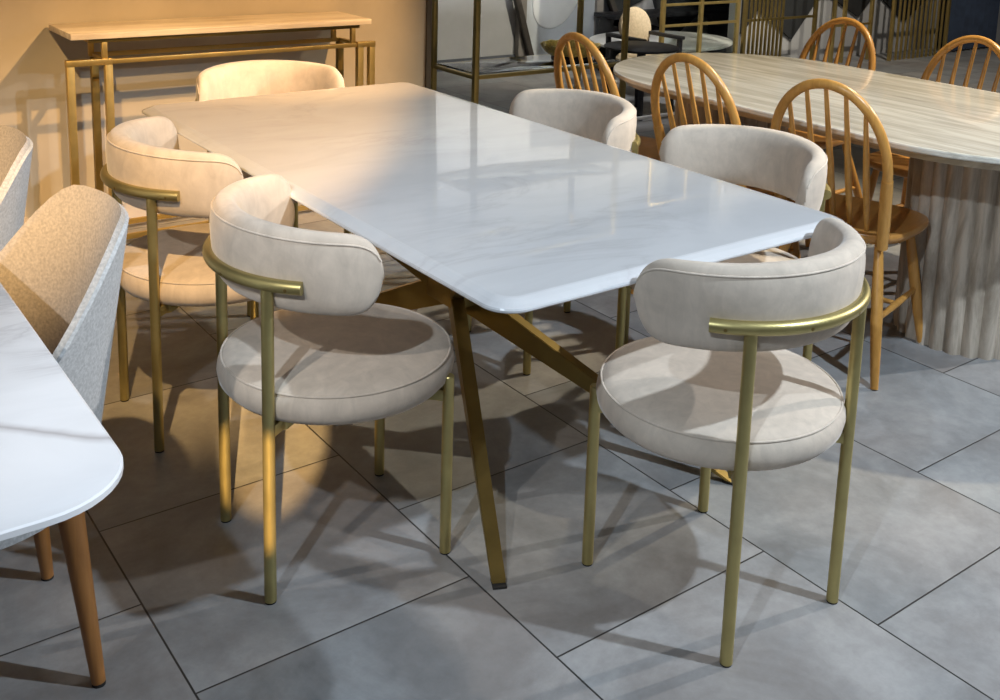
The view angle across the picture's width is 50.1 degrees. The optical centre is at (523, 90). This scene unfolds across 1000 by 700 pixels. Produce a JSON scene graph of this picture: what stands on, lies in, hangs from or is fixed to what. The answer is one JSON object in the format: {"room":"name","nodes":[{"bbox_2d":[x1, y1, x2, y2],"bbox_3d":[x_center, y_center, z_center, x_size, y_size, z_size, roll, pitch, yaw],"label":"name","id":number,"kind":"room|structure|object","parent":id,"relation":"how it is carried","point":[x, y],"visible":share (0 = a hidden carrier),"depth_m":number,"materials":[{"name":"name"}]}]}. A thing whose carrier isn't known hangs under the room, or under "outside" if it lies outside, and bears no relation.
{"room":"store","nodes":[
{"label":"store","id":0,"kind":"room"},
{"bbox_2d":[0,0,425,217],"bbox_3d":[-3.408,-0.894,3.073,7.325,3.300,0.120,-6,13,-37],"label":"wall","id":1,"kind":"structure","parent":0,"point":[33,101],"depth_m":4.50,"materials":[{"name":"beige paint"}]},
{"bbox_2d":[24,203,158,222],"bbox_3d":[-3.429,0.702,3.315,7.307,0.066,0.012,-6,13,-37],"label":"baseboard","id":2,"kind":"structure","parent":1,"relation":"attached to","point":[133,212],"depth_m":4.61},
{"bbox_2d":[425,0,431,88],"bbox_3d":[-0.485,-1.205,5.252,0.026,3.300,0.144,-6,13,-37],"label":"trim","id":3,"kind":"structure","parent":1,"relation":"attached to","point":[428,2],"depth_m":5.38,"materials":[{"name":"brown metal"}]},
{"bbox_2d":[0,40,999,699],"bbox_3d":[2.017,0.451,5.960,19.200,0.050,14.000,-6,13,-37],"label":"floor","id":4,"kind":"structure","parent":0,"point":[368,605],"depth_m":2.39,"materials":[{"name":"grey tile"}]},
{"bbox_2d":[0,124,32,250],"bbox_3d":[-1.398,0.543,2.406,0.575,0.857,0.553,-6,13,-37],"label":"tub chair","id":5,"kind":"object","parent":4,"relation":"on","point":[16,149],"visible":0.42,"depth_m":2.36,"materials":[{"name":"beige fabric"}]},
{"bbox_2d":[0,283,123,540],"bbox_3d":[-1.202,0.764,1.561,0.900,0.751,1.300,-6,13,-37],"label":"dining table","id":6,"kind":"object","parent":4,"relation":"on","point":[58,461],"visible":1,"depth_m":1.35,"materials":[{"name":"white stone"}]},
{"bbox_2d":[0,185,128,688],"bbox_3d":[-1.003,0.647,1.926,0.575,0.857,0.553,-6,13,-37],"label":"tub chair","id":7,"kind":"object","parent":4,"relation":"on","point":[62,269],"visible":0.51,"depth_m":2.06,"materials":[{"name":"grey fabric"}]},
{"bbox_2d":[100,116,258,452],"bbox_3d":[-0.857,0.491,2.926,0.537,0.803,0.546,-6,13,-35],"label":"dining chair","id":8,"kind":"object","parent":4,"relation":"on","point":[146,169],"visible":0.7,"depth_m":2.69,"materials":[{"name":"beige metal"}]},
{"bbox_2d":[49,11,375,239],"bbox_3d":[-1.298,0.130,4.608,1.323,0.861,0.325,-6,13,-37],"label":"console table","id":9,"kind":"object","parent":4,"relation":"on","point":[91,33],"visible":0.73,"depth_m":4.37,"materials":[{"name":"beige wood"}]},
{"bbox_2d":[195,60,350,316],"bbox_3d":[-0.884,0.322,3.821,0.546,0.803,0.537,-6,13,-37],"label":"dining chair","id":10,"kind":"object","parent":4,"relation":"on","point":[251,77],"visible":0.42,"depth_m":3.92,"materials":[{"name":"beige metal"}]},
{"bbox_2d":[202,174,454,604],"bbox_3d":[-0.421,0.612,2.359,0.537,0.803,0.546,-4,12,-31],"label":"dining chair","id":11,"kind":"object","parent":4,"relation":"on","point":[332,354],"visible":1,"depth_m":2.17,"materials":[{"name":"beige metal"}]},
{"bbox_2d":[142,82,843,589],"bbox_3d":[-0.243,0.533,2.959,0.990,0.748,1.962,-6,13,-37],"label":"dining table","id":12,"kind":"object","parent":4,"relation":"on","point":[498,216],"visible":0.88,"depth_m":2.58,"materials":[{"name":"white stone"}]},
{"bbox_2d":[431,0,629,103],"bbox_3d":[0.072,-0.945,6.391,1.155,2.404,0.470,-6,13,-37],"label":"shelf unit","id":13,"kind":"object","parent":4,"relation":"on","point":[544,63],"visible":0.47,"depth_m":6.35,"materials":[{"name":"gold metal"}]},
{"bbox_2d":[513,0,533,55],"bbox_3d":[-0.088,-0.890,8.756,0.488,1.413,0.050,-5,13,-33],"label":"batten","id":14,"kind":"object","parent":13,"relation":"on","point":[518,5],"visible":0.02,"depth_m":8.87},
{"bbox_2d":[540,39,600,61],"bbox_3d":[0.290,-0.243,6.648,0.379,0.106,0.378,-6,13,-37],"label":"bowl","id":15,"kind":"object","parent":13,"relation":"on","point":[549,46],"visible":0.54,"depth_m":6.55,"materials":[{"name":"gold metal"}]},
{"bbox_2d":[467,89,640,375],"bbox_3d":[0.088,0.425,3.446,0.537,0.803,0.546,-5,13,-32],"label":"dining chair","id":16,"kind":"object","parent":4,"relation":"on","point":[609,119],"visible":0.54,"depth_m":3.53,"materials":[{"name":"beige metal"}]},
{"bbox_2d":[554,32,659,160],"bbox_3d":[0.387,0.221,4.251,0.530,0.934,0.459,-5,13,-34],"label":"chair","id":17,"kind":"object","parent":4,"relation":"on","point":[648,146],"visible":0.29,"depth_m":4.08,"materials":[{"name":"brown wood"}]},
{"bbox_2d":[607,0,617,11],"bbox_3d":[0.695,-0.977,9.340,0.722,1.419,0.050,-5,13,-34],"label":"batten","id":18,"kind":"object","parent":4,"relation":"on","point":[611,3],"visible":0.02,"depth_m":9.43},
{"bbox_2d":[589,31,658,70],"bbox_3d":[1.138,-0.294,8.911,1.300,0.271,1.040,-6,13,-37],"label":"trestle table","id":19,"kind":"object","parent":4,"relation":"on","point":[599,38],"visible":0.21,"depth_m":8.81,"materials":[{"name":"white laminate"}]},
{"bbox_2d":[594,9,659,58],"bbox_3d":[1.295,-0.520,9.726,1.680,0.418,0.300,-6,13,-37],"label":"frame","id":20,"kind":"object","parent":4,"relation":"on","point":[609,22],"visible":0.29,"depth_m":9.28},
{"bbox_2d":[604,41,679,120],"bbox_3d":[0.790,-0.072,7.143,0.640,0.461,0.500,-6,13,-37],"label":"side table","id":21,"kind":"object","parent":4,"relation":"on","point":[641,48],"visible":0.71,"depth_m":7.01,"materials":[{"name":"black laminate"}]},
{"bbox_2d":[605,7,684,80],"bbox_3d":[0.878,-0.279,7.819,0.430,0.623,0.440,-6,13,-37],"label":"chair","id":22,"kind":"object","parent":4,"relation":"on","point":[639,21],"visible":0.47,"depth_m":7.90,"materials":[{"name":"beige fabric"}]},
{"bbox_2d":[659,0,740,53],"bbox_3d":[1.406,-1.365,8.172,0.860,2.660,0.030,-6,13,-37],"label":"screen","id":23,"kind":"object","parent":4,"relation":"on","point":[707,26],"visible":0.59,"depth_m":8.34,"materials":[{"name":"gold metal"}]},
{"bbox_2d":[631,53,800,293],"bbox_3d":[0.718,0.310,3.837,0.530,0.934,0.459,-7,14,-40],"label":"chair","id":24,"kind":"object","parent":4,"relation":"on","point":[722,91],"visible":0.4,"depth_m":3.65,"materials":[{"name":"brown wood"}]},
{"bbox_2d":[615,124,830,360],"bbox_3d":[0.543,0.530,2.968,0.537,0.803,0.546,-6,13,-35],"label":"dining chair","id":25,"kind":"object","parent":4,"relation":"on","point":[794,167],"visible":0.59,"depth_m":3.04,"materials":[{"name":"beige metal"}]},
{"bbox_2d":[582,218,870,667],"bbox_3d":[0.415,0.663,2.239,0.546,0.803,0.537,-6,13,-37],"label":"dining chair","id":26,"kind":"object","parent":4,"relation":"on","point":[716,384],"visible":1,"depth_m":2.03,"materials":[{"name":"beige fabric"}]},
{"bbox_2d":[740,0,818,59],"bbox_3d":[2.187,-1.460,8.816,0.930,2.660,0.030,-6,13,-37],"label":"slatted screen","id":27,"kind":"object","parent":4,"relation":"on","point":[814,16],"visible":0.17,"depth_m":8.88,"materials":[{"name":"gold metal"}]},
{"bbox_2d":[613,53,999,360],"bbox_3d":[1.212,0.384,4.008,1.120,0.750,2.120,-6,13,-37],"label":"oval dining table","id":28,"kind":"object","parent":4,"relation":"on","point":[949,133],"visible":0.73,"depth_m":3.53,"materials":[{"name":"stone"}]},
{"bbox_2d":[788,17,875,246],"bbox_3d":[1.266,0.152,4.775,0.530,0.934,0.459,-8,14,-41],"label":"chair","id":29,"kind":"object","parent":4,"relation":"on","point":[819,140],"visible":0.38,"depth_m":4.79,"materials":[{"name":"brown wood"}]},
{"bbox_2d":[770,78,928,389],"bbox_3d":[1.038,0.394,3.449,0.459,0.934,0.530,10,14,38],"label":"chair","id":30,"kind":"object","parent":4,"relation":"on","point":[882,223],"visible":0.62,"depth_m":3.27,"materials":[{"name":"brown wood"}]},
{"bbox_2d":[828,0,874,62],"bbox_3d":[3.025,-1.573,9.564,0.580,2.660,0.030,-6,13,-37],"label":"frame","id":31,"kind":"object","parent":4,"relation":"on","point":[869,23],"visible":0.55,"depth_m":9.65,"materials":[{"name":"gold metal"}]},
{"bbox_2d":[886,0,951,60],"bbox_3d":[3.790,-1.619,9.950,0.930,2.660,0.030,-6,13,-37],"label":"slatted screen","id":32,"kind":"object","parent":4,"relation":"on","point":[894,2],"visible":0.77,"depth_m":10.12,"materials":[{"name":"gold metal"}]},
{"bbox_2d":[869,35,999,242],"bbox_3d":[1.643,0.260,4.269,0.530,0.934,0.459,-8,14,-41],"label":"chair","id":33,"kind":"object","parent":4,"relation":"on","point":[900,162],"visible":0.29,"depth_m":4.34,"materials":[{"name":"brown wood"}]},
{"bbox_2d":[947,0,999,50],"bbox_3d":[4.552,-1.596,10.611,0.900,2.380,0.066,-6,13,-37],"label":"curtain","id":34,"kind":"object","parent":4,"relation":"on","point":[967,17],"visible":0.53,"depth_m":10.77,"materials":[{"name":"blue fabric"}]},
{"bbox_2d":[437,0,658,59],"bbox_3d":[2.578,-2.130,10.713,11.800,3.300,0.120,-6,13,-37],"label":"wall","id":35,"kind":"structure","parent":0,"point":[455,17],"depth_m":8.71,"materials":[{"name":"grey paint"}]},
{"bbox_2d":[437,54,514,71],"bbox_3d":[2.564,-0.542,10.958,11.800,0.090,0.012,-6,13,-37],"label":"baseboard","id":36,"kind":"structure","parent":35,"relation":"attached to","point":[510,55],"depth_m":8.70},
{"bbox_2d":[514,0,603,56],"bbox_3d":[0.321,-0.791,9.146,0.920,1.150,0.055,-6,13,-37],"label":"relief","id":37,"kind":"object","parent":35,"relation":"attached to","point":[546,20],"visible":0.49,"depth_m":9.12,"materials":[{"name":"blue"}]},
{"bbox_2d":[603,0,660,24],"bbox_3d":[1.395,-1.678,9.803,2.050,2.530,0.028,-6,13,-37],"label":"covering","id":38,"kind":"object","parent":35,"relation":"attached to","point":[619,3],"visible":0.18,"depth_m":9.62,"materials":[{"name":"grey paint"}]},
{"bbox_2d":[737,0,999,59],"bbox_3d":[4.864,-2.142,11.189,7.580,3.300,0.120,-6,13,-37],"label":"room divider","id":39,"kind":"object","parent":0,"point":[792,48],"depth_m":10.11,"materials":[{"name":"grey paint"}]},
{"bbox_2d":[740,0,925,38],"bbox_3d":[3.033,-1.694,9.780,2.860,2.380,0.028,-6,13,-37],"label":"covering","id":40,"kind":"object","parent":39,"relation":"attached to","point":[792,7],"visible":0.47,"depth_m":9.54,"materials":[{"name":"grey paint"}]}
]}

